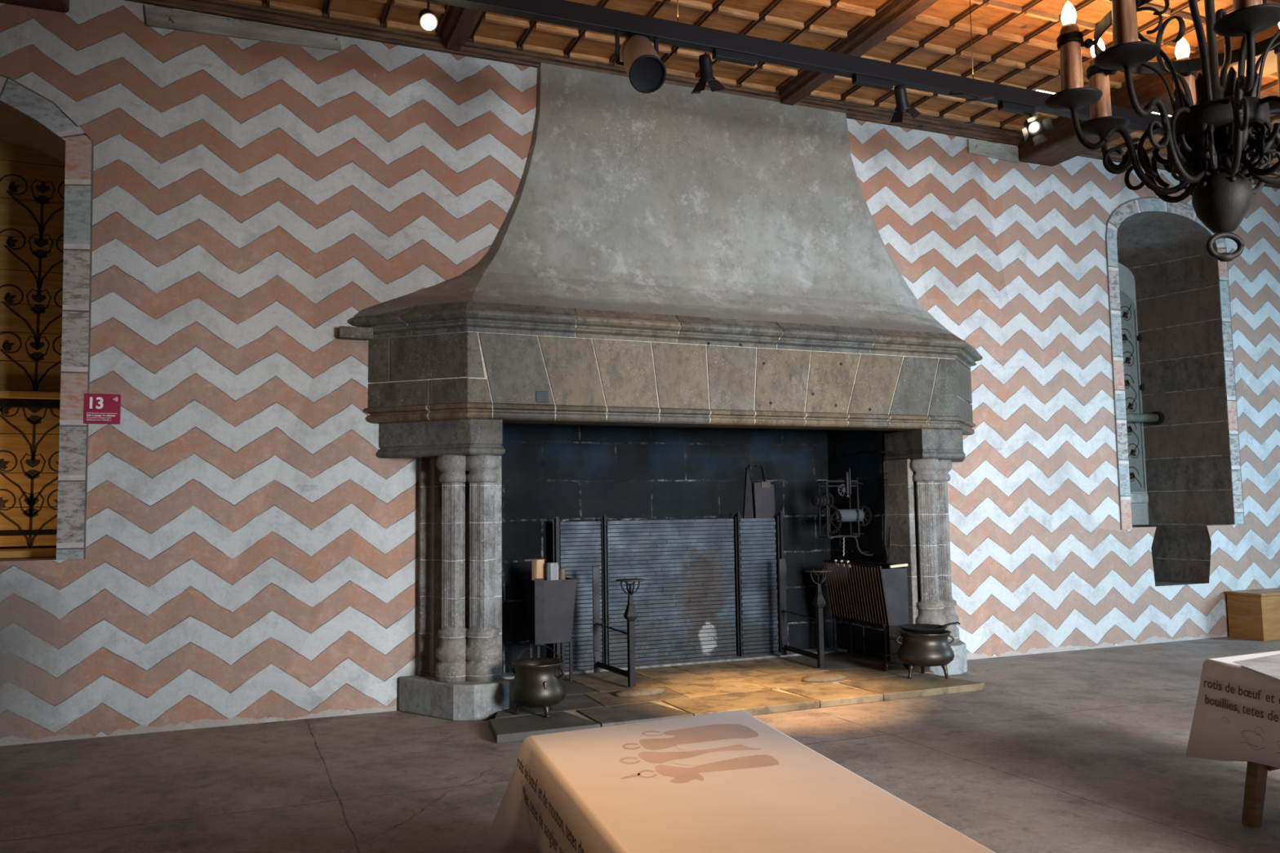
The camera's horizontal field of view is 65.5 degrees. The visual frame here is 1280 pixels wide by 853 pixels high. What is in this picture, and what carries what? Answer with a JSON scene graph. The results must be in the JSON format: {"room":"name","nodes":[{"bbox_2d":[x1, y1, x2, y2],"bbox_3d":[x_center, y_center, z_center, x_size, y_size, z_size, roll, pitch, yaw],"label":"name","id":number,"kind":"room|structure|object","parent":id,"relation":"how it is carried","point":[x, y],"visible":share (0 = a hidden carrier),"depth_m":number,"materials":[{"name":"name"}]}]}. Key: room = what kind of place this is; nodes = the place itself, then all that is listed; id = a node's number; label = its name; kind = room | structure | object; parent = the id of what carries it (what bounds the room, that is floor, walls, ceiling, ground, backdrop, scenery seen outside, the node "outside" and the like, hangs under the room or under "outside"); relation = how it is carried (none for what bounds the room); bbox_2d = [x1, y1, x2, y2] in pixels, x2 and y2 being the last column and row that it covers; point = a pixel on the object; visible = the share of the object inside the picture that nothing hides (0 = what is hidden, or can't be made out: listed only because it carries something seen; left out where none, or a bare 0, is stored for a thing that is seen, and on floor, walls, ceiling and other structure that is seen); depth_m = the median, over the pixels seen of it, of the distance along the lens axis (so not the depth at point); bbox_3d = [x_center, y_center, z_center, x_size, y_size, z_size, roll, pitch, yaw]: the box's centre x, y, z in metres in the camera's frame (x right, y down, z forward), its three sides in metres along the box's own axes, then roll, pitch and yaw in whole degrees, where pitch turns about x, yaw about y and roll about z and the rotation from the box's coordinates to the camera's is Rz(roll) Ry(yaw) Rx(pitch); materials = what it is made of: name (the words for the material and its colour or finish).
{"room":"historic interior","nodes":[
{"label":"historic interior","id":0,"kind":"room"},
{"bbox_2d":[0,0,1279,746],"bbox_3d":[1.372,-0.544,9.765,19.000,5.880,0.001,1,-5,-23],"label":"wall","id":1,"kind":"structure","parent":0,"point":[251,553],"depth_m":8.12,"materials":[{"name":"paint"}]},
{"bbox_2d":[0,360,59,547],"bbox_3d":[-5.809,-0.653,8.546,2.400,3.700,0.050,1,-5,-23],"label":"trim","id":2,"kind":"structure","parent":1,"relation":"attached to","point":[10,361],"depth_m":8.61,"materials":[{"name":"paint"}]},
{"bbox_2d":[0,100,65,561],"bbox_3d":[-5.485,-0.721,7.791,2.218,3.500,1.600,1,-5,-23],"label":"trim","id":3,"kind":"structure","parent":1,"relation":"attached to","point":[16,126],"depth_m":7.88,"materials":[{"name":"paint"}]},
{"bbox_2d":[0,139,65,558],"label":"window","id":4,"kind":"structure","parent":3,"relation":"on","point":[32,180],"depth_m":8.24,"materials":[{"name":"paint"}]},
{"bbox_2d":[0,74,93,559],"bbox_3d":[-5.178,-0.881,7.059,2.292,3.687,0.016,1,-5,-23],"label":"trim","id":5,"kind":"structure","parent":1,"relation":"attached to","point":[79,147],"depth_m":7.44,"materials":[{"name":"white stone"}]},
{"bbox_2d":[83,393,120,424],"bbox_3d":[-4.032,-0.132,7.464,0.244,0.226,0.016,1,-5,-23],"label":"room sign","id":6,"kind":"object","parent":1,"relation":"attached to","point":[99,408],"visible":1,"depth_m":7.46,"materials":[{"name":"red plastic"}]},
{"bbox_2d":[144,4,341,51],"bbox_3d":[-3.202,-3.213,8.092,1.489,0.170,0.050,1,-5,-23],"label":"trim","id":7,"kind":"structure","parent":1,"relation":"attached to","point":[155,16],"depth_m":8.04,"materials":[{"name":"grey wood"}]},
{"bbox_2d":[966,138,1018,163],"bbox_3d":[3.913,-3.052,11.045,0.700,0.180,0.050,1,-5,-23],"label":"trim","id":8,"kind":"structure","parent":1,"relation":"attached to","point":[993,150],"depth_m":11.02,"materials":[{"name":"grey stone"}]},
{"bbox_2d":[1118,262,1148,524],"bbox_3d":[5.951,-0.474,12.815,1.600,3.480,0.050,1,-5,-23],"label":"trim","id":9,"kind":"structure","parent":1,"relation":"attached to","point":[1140,514],"depth_m":13.06,"materials":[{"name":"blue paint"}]},
{"bbox_2d":[1119,289,1148,502],"bbox_3d":[6.013,-0.430,12.756,1.190,2.820,0.078,1,-5,-23],"label":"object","id":10,"kind":"object","parent":1,"relation":"attached to","point":[1130,336],"visible":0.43,"depth_m":12.92,"materials":[{"name":"black metal"}]},
{"bbox_2d":[1125,411,1164,424],"bbox_3d":[6.066,-0.121,12.554,1.328,0.167,0.170,1,-5,-23],"label":"bar","id":11,"kind":"object","parent":1,"relation":"attached to","point":[1155,417],"visible":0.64,"depth_m":12.67,"materials":[{"name":"metal"}]},
{"bbox_2d":[1151,411,1164,424],"bbox_3d":[6.648,-0.109,12.796,0.068,0.167,0.170,1,-5,-23],"label":"socket","id":12,"kind":"object","parent":11,"relation":"attached to","point":[1160,417],"depth_m":12.74,"materials":[{"name":"grey metal"}]},
{"bbox_2d":[1105,196,1244,529],"bbox_3d":[6.375,-0.784,11.868,2.029,3.967,0.016,1,-5,-23],"label":"trim","id":13,"kind":"structure","parent":1,"relation":"attached to","point":[1129,208],"depth_m":11.76,"materials":[{"name":"white stone"}]},
{"bbox_2d":[1116,211,1234,586],"bbox_3d":[6.187,-0.329,12.313,1.685,4.460,1.030,1,-5,-23],"label":"window niche","id":14,"kind":"object","parent":1,"relation":"attached to","point":[1188,482],"depth_m":12.52,"materials":[{"name":"stone"}]},
{"bbox_2d":[0,636,1279,852],"bbox_3d":[3.218,2.046,5.191,19.000,0.100,12.600,1,-5,-23],"label":"floor","id":15,"kind":"structure","parent":0,"point":[1078,751],"depth_m":6.05,"materials":[{"name":"concrete"}]},
{"bbox_2d":[337,62,982,720],"bbox_3d":[0.540,-0.453,9.622,6.699,5.700,1.810,1,-5,-23],"label":"fireplace","id":16,"kind":"object","parent":15,"relation":"on","point":[677,291],"visible":0.94,"depth_m":9.30,"materials":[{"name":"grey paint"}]},
{"bbox_2d":[346,301,982,369],"bbox_3d":[0.779,-0.837,9.158,6.628,0.280,0.710,1,-5,-23],"label":"mantel shelf","id":17,"kind":"object","parent":16,"relation":"attached to","point":[399,320],"depth_m":8.58,"materials":[{"name":"stone"}]},
{"bbox_2d":[353,62,977,351],"bbox_3d":[0.739,-2.103,9.316,6.565,2.470,0.638,1,-5,-23],"label":"hood","id":18,"kind":"object","parent":16,"relation":"attached to","point":[670,202],"depth_m":9.38,"materials":[{"name":"grey paint"}]},
{"bbox_2d":[552,511,783,670],"bbox_3d":[0.326,1.659,10.113,2.558,1.560,0.189,1,-5,-23],"label":"fireback","id":19,"kind":"object","parent":16,"relation":"attached to","point":[710,588],"visible":0.9,"depth_m":10.09,"materials":[{"name":"metal"}]},
{"bbox_2d":[742,463,775,518],"bbox_3d":[1.272,0.697,10.663,0.366,0.592,0.085,1,-5,-23],"label":"shovel","id":20,"kind":"object","parent":16,"relation":"hanging from","point":[763,493],"visible":0.94,"depth_m":10.63,"materials":[{"name":"grey metal"}]},
{"bbox_2d":[811,468,873,555],"bbox_3d":[2.110,0.885,10.248,0.842,0.902,0.296,1,-5,-23],"label":"jack","id":21,"kind":"object","parent":16,"relation":"attached to","point":[851,515],"visible":1,"depth_m":10.20,"materials":[{"name":"metal"}]},
{"bbox_2d":[884,472,890,560],"bbox_3d":[2.498,0.901,10.017,0.109,0.890,0.012,1,-5,-23],"label":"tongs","id":22,"kind":"object","parent":16,"relation":"hanging from","point":[887,557],"visible":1,"depth_m":10.00,"materials":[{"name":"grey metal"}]},
{"bbox_2d":[488,647,984,743],"bbox_3d":[0.565,2.293,8.890,4.405,0.104,2.480,1,-5,-23],"label":"hearth slab","id":23,"kind":"object","parent":15,"relation":"on","point":[766,683],"visible":0.88,"depth_m":8.50,"materials":[{"name":"brown stone"}]},
{"bbox_2d":[509,644,566,717],"bbox_3d":[-0.783,1.950,7.627,0.436,0.518,0.436,1,-5,-23],"label":"cauldron","id":24,"kind":"object","parent":23,"relation":"on","point":[537,682],"visible":1,"depth_m":7.47,"materials":[{"name":"brown metal"}]},
{"bbox_2d":[524,577,577,680],"bbox_3d":[-0.821,1.849,9.113,0.404,0.937,0.380,1,-5,-23],"label":"stand","id":25,"kind":"object","parent":23,"relation":"on","point":[550,604],"visible":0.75,"depth_m":9.01,"materials":[{"name":"grey metal"}]},
{"bbox_2d":[531,559,544,580],"bbox_3d":[-0.932,1.593,9.148,0.102,0.738,0.102,-3,-5,24],"label":"log","id":26,"kind":"object","parent":25,"relation":"in","point":[537,565],"visible":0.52,"depth_m":9.13,"materials":[{"name":"brown wood"}]},
{"bbox_2d":[546,562,558,580],"bbox_3d":[-0.805,1.602,9.106,0.105,0.708,0.115,1,-5,-23],"label":"log","id":27,"kind":"object","parent":25,"relation":"in","point":[552,568],"visible":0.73,"depth_m":9.08,"materials":[{"name":"grey wood"}]},
{"bbox_2d":[558,568,565,579],"bbox_3d":[-0.721,1.640,9.208,0.068,0.648,0.059,1,-5,-23],"label":"log","id":28,"kind":"object","parent":25,"relation":"in","point":[562,573],"visible":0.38,"depth_m":9.21,"materials":[{"name":"brown wood"}]},
{"bbox_2d":[592,566,644,686],"bbox_3d":[-0.193,1.778,8.942,0.260,1.000,0.848,1,-5,-23],"label":"firedog","id":29,"kind":"object","parent":23,"relation":"on","point":[630,614],"visible":1,"depth_m":8.76,"materials":[{"name":"metal"}]},
{"bbox_2d":[778,558,831,667],"bbox_3d":[1.605,1.827,9.829,0.260,1.000,0.869,1,-5,-23],"label":"firedog","id":30,"kind":"object","parent":23,"relation":"on","point":[819,602],"visible":1,"depth_m":9.63,"materials":[{"name":"metal"}]},
{"bbox_2d":[822,559,909,671],"bbox_3d":[2.229,1.833,9.855,0.346,1.014,1.022,1,-5,-23],"label":"grill","id":31,"kind":"object","parent":23,"relation":"on","point":[864,592],"visible":0.9,"depth_m":9.87,"materials":[{"name":"metal"}]},
{"bbox_2d":[888,563,907,568],"bbox_3d":[2.447,1.318,9.415,0.201,0.036,0.024,1,-5,-23],"label":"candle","id":32,"kind":"object","parent":31,"relation":"on","point":[905,564],"visible":1,"depth_m":9.40,"materials":[{"name":"white wax"}]},
{"bbox_2d":[896,629,954,679],"bbox_3d":[2.588,2.067,9.016,0.500,0.421,0.500,1,-5,-23],"label":"cauldron","id":33,"kind":"object","parent":23,"relation":"on","point":[923,650],"visible":0.92,"depth_m":8.85,"materials":[{"name":"brown metal"}]},
{"bbox_2d":[898,622,960,632],"bbox_3d":[2.602,1.823,9.066,0.428,0.069,0.532,-5,-7,44],"label":"pan","id":34,"kind":"object","parent":33,"relation":"on","point":[913,628],"visible":1,"depth_m":9.09,"materials":[{"name":"metal"}]},
{"bbox_2d":[1224,587,1279,641],"bbox_3d":[7.702,2.224,11.883,1.420,0.538,0.460,1,-5,-23],"label":"wooden chest","id":35,"kind":"object","parent":15,"relation":"on","point":[1252,614],"visible":1,"depth_m":11.54,"materials":[{"name":"brown wood"}]},
{"bbox_2d":[1241,761,1279,826],"bbox_3d":[3.576,1.527,4.300,0.921,0.774,2.356,0,-5,-10],"label":"trestle table","id":36,"kind":"object","parent":15,"relation":"on","point":[1256,774],"visible":0.44,"depth_m":4.93,"materials":[{"name":"brown wood"}]},
{"bbox_2d":[1185,650,1279,768],"bbox_3d":[3.549,1.389,4.312,1.138,0.512,2.651,0,-5,-10],"label":"tablecloth","id":37,"kind":"object","parent":36,"relation":"on","point":[1237,714],"visible":1,"depth_m":4.97,"materials":[{"name":"white fabric"}]},
{"bbox_3d":[0.318,1.446,2.770,1.125,0.774,2.182,1,-5,-23],"label":"trestle table","id":38,"kind":"object","parent":15,"relation":"on","visible":0},
{"bbox_2d":[480,710,995,852],"bbox_3d":[0.317,1.297,2.779,1.224,0.492,2.687,1,-5,-17],"label":"tablecloth","id":39,"kind":"object","parent":38,"relation":"on","point":[726,782],"visible":1,"depth_m":2.95,"materials":[{"name":"white fabric"}]},
{"bbox_2d":[226,0,1279,177],"bbox_3d":[3.453,-3.807,4.947,19.026,0.105,11.000,1,-5,-23],"label":"ceiling","id":40,"kind":"structure","parent":0,"point":[1014,42],"depth_m":8.73,"materials":[{"name":"brown wood"}]},
{"bbox_2d":[0,0,69,13],"bbox_3d":[-2.592,-3.768,2.425,0.730,0.310,10.985,1,-5,-23],"label":"trim","id":41,"kind":"structure","parent":40,"relation":"attached to","point":[60,6],"depth_m":7.46,"materials":[{"name":"brown wood"}]},
{"bbox_2d":[440,5,482,51],"bbox_3d":[-0.007,-3.705,4.789,0.280,0.115,8.580,1,-5,-23],"label":"beam","id":42,"kind":"structure","parent":40,"relation":"attached to","point":[460,22],"depth_m":8.34,"materials":[{"name":"brown wood"}]},
{"bbox_2d":[124,0,1022,146],"bbox_3d":[-0.034,-3.313,9.348,9.320,0.130,0.143,1,-5,-23],"label":"ceiling beam","id":43,"kind":"structure","parent":40,"relation":"attached to","point":[263,14],"depth_m":8.88,"materials":[{"name":"brown wood"}]},
{"bbox_2d":[423,0,1276,155],"bbox_3d":[2.497,-3.055,7.960,8.600,0.930,0.090,1,-5,-23],"label":"track","id":44,"kind":"object","parent":40,"relation":"hanging from","point":[724,46],"visible":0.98,"depth_m":7.26,"materials":[{"name":"grey metal"}]},
{"bbox_2d":[418,0,438,31],"bbox_3d":[-1.354,-2.619,6.350,0.120,0.210,0.162,1,-5,-23],"label":"spotlight","id":45,"kind":"object","parent":44,"relation":"hanging from","point":[428,22],"visible":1,"depth_m":6.30,"materials":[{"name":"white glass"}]},
{"bbox_2d":[614,31,666,93],"bbox_3d":[0.015,-2.477,6.777,0.314,0.499,0.508,1,-5,-23],"label":"spotlight","id":46,"kind":"object","parent":44,"relation":"attached to","point":[646,71],"visible":1,"depth_m":6.64,"materials":[{"name":"black metal"}]},
{"bbox_2d":[690,52,725,93],"bbox_3d":[0.486,-2.503,7.112,0.235,0.305,0.224,-5,-6,42],"label":"track spotlight","id":47,"kind":"object","parent":44,"relation":"attached to","point":[704,60],"visible":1,"depth_m":7.04,"materials":[{"name":"black metal"}]},
{"bbox_2d":[887,84,920,122],"bbox_3d":[2.056,-2.493,7.780,0.260,0.296,0.245,1,-5,-23],"label":"track spotlight","id":48,"kind":"object","parent":44,"relation":"hanging from","point":[900,91],"visible":1,"depth_m":7.70,"materials":[{"name":"grey metal"}]},
{"bbox_2d":[1022,113,1053,146],"bbox_3d":[3.208,-2.453,8.147,0.242,0.310,0.295,1,-5,-23],"label":"track spotlight","id":49,"kind":"object","parent":44,"relation":"hanging from","point":[1033,126],"visible":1,"depth_m":8.14,"materials":[{"name":"black metal"}]},
{"bbox_2d":[777,0,938,105],"bbox_3d":[3.105,-3.641,6.081,0.300,0.115,8.580,1,-5,-23],"label":"beam","id":50,"kind":"structure","parent":40,"relation":"attached to","point":[900,12],"depth_m":8.66,"materials":[{"name":"brown wood"}]},
{"bbox_2d":[1017,23,1279,166],"bbox_3d":[6.591,-3.580,6.238,0.520,0.310,10.985,1,-5,-23],"label":"beam","id":51,"kind":"structure","parent":40,"relation":"attached to","point":[1063,144],"depth_m":9.95,"materials":[{"name":"brown wood"}]},
{"bbox_2d":[1044,0,1279,262],"bbox_3d":[2.124,-2.230,3.783,1.105,3.264,1.105,0,-5,-4],"label":"chandelier","id":52,"kind":"object","parent":40,"relation":"hanging from","point":[1205,140],"visible":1,"depth_m":3.62,"materials":[{"name":"metal"}]},
{"bbox_2d":[1078,144,1279,188],"bbox_3d":[7.441,-3.161,12.452,5.830,0.130,0.143,1,-5,-23],"label":"trim","id":53,"kind":"structure","parent":40,"relation":"attached to","point":[1115,157],"depth_m":11.71,"materials":[{"name":"brown wood"}]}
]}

